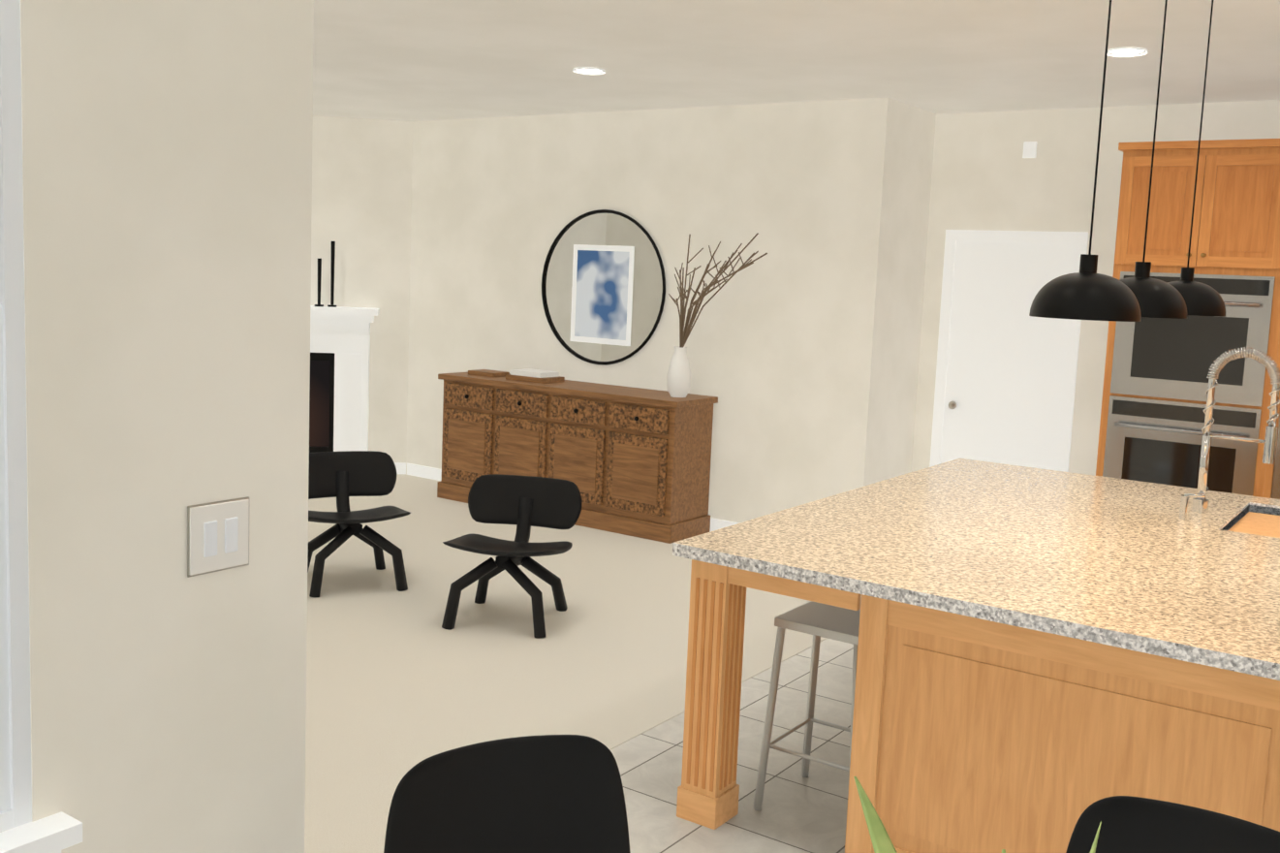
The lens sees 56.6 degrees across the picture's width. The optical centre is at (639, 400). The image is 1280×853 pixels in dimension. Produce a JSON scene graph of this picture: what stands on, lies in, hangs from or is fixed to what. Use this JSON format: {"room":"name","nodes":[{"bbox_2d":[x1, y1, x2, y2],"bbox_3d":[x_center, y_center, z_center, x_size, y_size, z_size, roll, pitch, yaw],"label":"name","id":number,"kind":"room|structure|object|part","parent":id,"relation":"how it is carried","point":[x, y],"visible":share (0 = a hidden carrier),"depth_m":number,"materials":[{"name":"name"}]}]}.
{"room":"dining room and kitchen","nodes":[
{"label":"dining room and kitchen","id":0,"kind":"room"},
{"bbox_2d":[0,0,81,852],"bbox_3d":[-1.722,0.184,0.772,0.200,2.850,2.710,7,8,35],"label":"wall","id":1,"kind":"structure","parent":0,"point":[46,55],"depth_m":1.77,"materials":[{"name":"paint"}]},
{"bbox_2d":[0,0,31,832],"bbox_3d":[-1.140,-0.083,1.460,0.083,1.502,0.729,7,8,35],"label":"double-hung window","id":2,"kind":"structure","parent":1,"relation":"in","point":[15,790],"depth_m":1.74,"materials":[{"name":"white plastic"}]},
{"bbox_2d":[0,811,82,852],"bbox_3d":[-1.114,0.707,1.506,0.062,0.076,0.819,7,8,35],"label":"window sill","id":3,"kind":"structure","parent":1,"relation":"attached to","point":[57,832],"depth_m":1.79,"materials":[{"name":"white paint"}]},
{"bbox_2d":[72,0,313,852],"bbox_3d":[-3.847,-0.282,4.170,7.630,2.850,0.440,7,8,35],"label":"wall","id":4,"kind":"structure","parent":0,"point":[193,149],"depth_m":1.97,"materials":[{"name":"paint"}]},
{"bbox_2d":[187,496,249,577],"bbox_3d":[-0.718,0.233,2.034,0.011,0.122,0.122,7,8,35],"label":"switch plate","id":5,"kind":"object","parent":4,"relation":"attached to","point":[217,535],"visible":1,"depth_m":2.03,"materials":[{"name":"beige plastic"}]},
{"bbox_2d":[310,115,413,462],"bbox_3d":[-3.657,-0.858,9.432,4.400,2.850,0.250,1,6,-10],"label":"wall","id":6,"kind":"structure","parent":0,"point":[361,192],"depth_m":9.51,"materials":[{"name":"paint"}]},
{"bbox_2d":[304,473,861,852],"bbox_3d":[-2.580,0.862,7.527,7.700,0.064,6.360,7,8,35],"label":"floor","id":7,"kind":"structure","parent":0,"point":[399,684],"depth_m":5.45,"materials":[{"name":"beige carpet"}]},
{"bbox_2d":[309,305,379,452],"bbox_3d":[-2.970,-0.072,9.367,1.760,1.360,0.290,1,6,-10],"label":"fireplace","id":8,"kind":"object","parent":7,"relation":"on","point":[339,378],"visible":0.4,"depth_m":9.43,"materials":[{"name":"white paint"}]},
{"bbox_2d":[314,241,336,307],"bbox_3d":[-2.471,-0.995,9.361,0.170,0.515,0.070,1,6,-10],"label":"candlesticks","id":9,"kind":"object","parent":8,"relation":"on","point":[332,253],"visible":0.94,"depth_m":9.35,"materials":[{"name":"black metal"}]},
{"bbox_2d":[307,450,410,596],"bbox_3d":[-1.564,0.658,6.465,0.718,0.676,0.729,7,8,35],"label":"lounge chair","id":10,"kind":"object","parent":7,"relation":"on","point":[341,477],"visible":0.81,"depth_m":6.61,"materials":[{"name":"black plastic"}]},
{"bbox_2d":[441,473,581,638],"bbox_3d":[-0.653,0.758,5.910,0.716,0.676,0.701,7,8,35],"label":"lounge chair","id":11,"kind":"object","parent":7,"relation":"on","point":[524,504],"visible":1,"depth_m":6.08,"materials":[{"name":"black plastic"}]},
{"bbox_2d":[437,372,718,543],"bbox_3d":[-0.509,0.353,8.429,2.116,0.930,0.528,7,8,35],"label":"sideboard","id":12,"kind":"object","parent":7,"relation":"on","point":[632,461],"visible":0.81,"depth_m":8.02,"materials":[{"name":"brown wood"}]},
{"bbox_2d":[468,368,564,383],"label":"decor","id":13,"kind":"object","parent":12,"relation":"on","point":[526,374],"depth_m":8.53,"materials":[{"name":"white wood"}]},
{"bbox_2d":[667,233,767,397],"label":"decor","id":14,"kind":"object","parent":12,"relation":"on","point":[679,378],"depth_m":7.79,"materials":[{"name":"white ceramic"}]},
{"bbox_2d":[405,96,936,522],"bbox_3d":[-0.058,-0.651,8.935,4.320,2.850,1.002,7,8,35],"label":"wall","id":15,"kind":"structure","parent":0,"point":[802,344],"depth_m":7.97,"materials":[{"name":"paint"}]},
{"bbox_2d":[394,462,739,531],"bbox_3d":[-2.954,0.950,5.884,7.907,0.100,9.120,7,8,35],"label":"baseboard","id":16,"kind":"structure","parent":15,"relation":"attached to","point":[426,472],"depth_m":9.61,"materials":[{"name":"white"}]},
{"bbox_3d":[-0.273,-0.802,8.478,1.104,1.104,0.031,7,8,35],"label":"round mirror","id":17,"kind":"part","parent":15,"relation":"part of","materials":[{"name":"mirror"}]},
{"bbox_2d":[610,638,853,852],"bbox_3d":[1.495,1.563,2.776,4.500,0.060,9.500,7,8,35],"label":"floor","id":18,"kind":"structure","parent":0,"point":[649,763],"depth_m":4.20,"materials":[{"name":"grey tile"}]},
{"bbox_2d":[383,734,630,852],"bbox_3d":[-0.158,1.099,1.997,0.472,0.900,0.536,-1,7,-26],"label":"dining chair","id":19,"kind":"object","parent":18,"relation":"on","point":[548,794],"visible":1,"depth_m":2.18,"materials":[{"name":"black plastic"}]},
{"bbox_2d":[752,600,860,810],"bbox_3d":[0.639,1.037,3.953,0.369,0.656,0.369,7,8,35],"label":"metal stool","id":20,"kind":"object","parent":18,"relation":"on","point":[817,620],"visible":0.5,"depth_m":3.90,"materials":[{"name":"grey metal"}]},
{"bbox_2d":[676,560,1279,852],"bbox_3d":[1.594,0.932,4.263,1.882,0.876,2.396,7,8,35],"label":"kitchen island","id":21,"kind":"object","parent":18,"relation":"on","point":[1046,659],"depth_m":3.26,"materials":[{"name":"brown wood"}]},
{"bbox_2d":[672,457,1257,645],"bbox_3d":[1.358,0.447,4.391,1.300,0.040,2.520,7,8,35],"label":"island countertop","id":22,"kind":"structure","parent":21,"relation":"on","point":[1062,553],"depth_m":3.90,"materials":[{"name":"beige stone"}]},
{"bbox_2d":[1176,490,1207,517],"bbox_3d":[2.066,0.396,4.451,0.085,0.106,0.026,7,8,35],"label":"faucet","id":23,"kind":"object","parent":22,"relation":"on","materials":[{"name":"silver metal"}]},
{"bbox_2d":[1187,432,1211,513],"bbox_3d":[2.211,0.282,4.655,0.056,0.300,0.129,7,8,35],"label":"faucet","id":24,"kind":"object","parent":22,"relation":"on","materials":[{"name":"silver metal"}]},
{"bbox_2d":[1102,496,1279,680],"bbox_3d":[2.109,0.536,3.867,0.540,0.040,2.520,7,8,35],"label":"island countertop","id":25,"kind":"structure","parent":21,"relation":"on","point":[1219,608],"depth_m":3.19,"materials":[{"name":"beige stone"}]},
{"bbox_2d":[1222,501,1279,536],"bbox_3d":[2.467,0.575,4.501,0.418,0.206,0.728,7,8,35],"label":"sink","id":26,"kind":"object","parent":25,"relation":"in","point":[1256,518],"depth_m":4.69,"materials":[{"name":"metal"}]},
{"bbox_2d":[1065,795,1279,852],"bbox_3d":[0.803,1.158,1.832,0.474,0.900,0.542,7,8,35],"label":"dining chair","id":27,"kind":"object","parent":18,"relation":"on","point":[1130,824],"visible":1,"depth_m":2.04,"materials":[{"name":"black plastic"}]},
{"bbox_2d":[1095,138,1279,498],"bbox_3d":[3.141,-0.118,6.672,0.885,2.560,0.669,7,8,35],"label":"tall cabinet","id":28,"kind":"object","parent":18,"relation":"on","point":[1154,398],"depth_m":6.36,"materials":[{"name":"brown wood"}]},
{"bbox_2d":[1271,417,1279,499],"bbox_3d":[3.850,0.328,6.144,0.940,1.850,0.736,7,8,35],"label":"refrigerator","id":29,"kind":"object","parent":18,"relation":"on","point":[1275,493],"depth_m":6.17,"materials":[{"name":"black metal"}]},
{"bbox_3d":[0.291,1.298,1.078,1.550,0.740,1.550,7,8,35],"label":"dining table","id":30,"kind":"object","parent":18,"relation":"on","visible":0},
{"bbox_2d":[853,776,1101,852],"bbox_3d":[0.313,0.642,1.090,0.428,0.559,0.427,7,8,35],"label":"plant","id":31,"kind":"object","parent":30,"relation":"on","point":[881,840],"visible":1,"depth_m":1.27,"materials":[{"name":"plant"}]},
{"bbox_2d":[312,0,1279,121],"bbox_3d":[-1.524,-1.732,4.644,12.200,0.120,9.500,7,8,35],"label":"ceiling","id":32,"kind":"structure","parent":0,"point":[414,60],"depth_m":5.91,"materials":[{"name":"paint"}]},
{"bbox_2d":[572,66,605,74],"bbox_3d":[-0.283,-1.832,6.621,0.184,0.010,0.184,7,8,35],"label":"recessed light","id":33,"kind":"object","parent":32,"relation":"in","point":[588,71],"visible":1,"depth_m":6.65,"materials":[{"name":"white"}]},
{"bbox_2d":[1029,0,1141,321],"bbox_3d":[1.165,-0.788,2.991,0.270,1.164,0.270,7,8,35],"label":"pendant light","id":34,"kind":"object","parent":32,"relation":"hanging from","point":[1087,292],"visible":1,"depth_m":2.96,"materials":[{"name":"black metal"}]},
{"bbox_2d":[1107,47,1148,57],"bbox_3d":[2.231,-1.596,5.457,0.184,0.010,0.184,7,8,35],"label":"recessed light","id":35,"kind":"object","parent":32,"relation":"in","point":[1126,51],"visible":0.9,"depth_m":5.48,"materials":[{"name":"white"}]},
{"bbox_2d":[1119,0,1187,318],"bbox_3d":[1.539,-0.834,3.549,0.270,1.164,0.270,7,8,35],"label":"pendant light","id":36,"kind":"object","parent":32,"relation":"hanging from","point":[1157,297],"visible":0.75,"depth_m":3.51,"materials":[{"name":"black metal"}]},
{"bbox_2d":[1167,0,1226,316],"bbox_3d":[1.938,-0.880,4.123,0.270,1.164,0.270,7,8,35],"label":"pendant light","id":37,"kind":"object","parent":32,"relation":"hanging from","point":[1201,298],"visible":0.58,"depth_m":4.09,"materials":[{"name":"black metal"}]},
{"bbox_2d":[911,99,1279,475],"bbox_3d":[4.010,-0.218,6.586,5.080,2.850,0.200,7,8,35],"label":"wall","id":38,"kind":"structure","parent":0,"point":[985,175],"depth_m":7.40,"materials":[{"name":"paint"}]},
{"bbox_2d":[929,229,1088,471],"bbox_3d":[2.314,-0.028,7.630,0.900,2.100,0.076,7,8,35],"label":"hall door","id":39,"kind":"structure","parent":38,"relation":"in","point":[1006,376],"depth_m":7.62,"materials":[{"name":"white"}]},
{"bbox_2d":[1022,141,1037,157],"bbox_3d":[2.442,-1.567,7.450,0.080,0.100,0.019,7,8,35],"label":"switch","id":40,"kind":"object","parent":38,"relation":"attached to","point":[1029,149],"visible":0.93,"depth_m":7.44,"materials":[{"name":"white plastic"}]}
]}

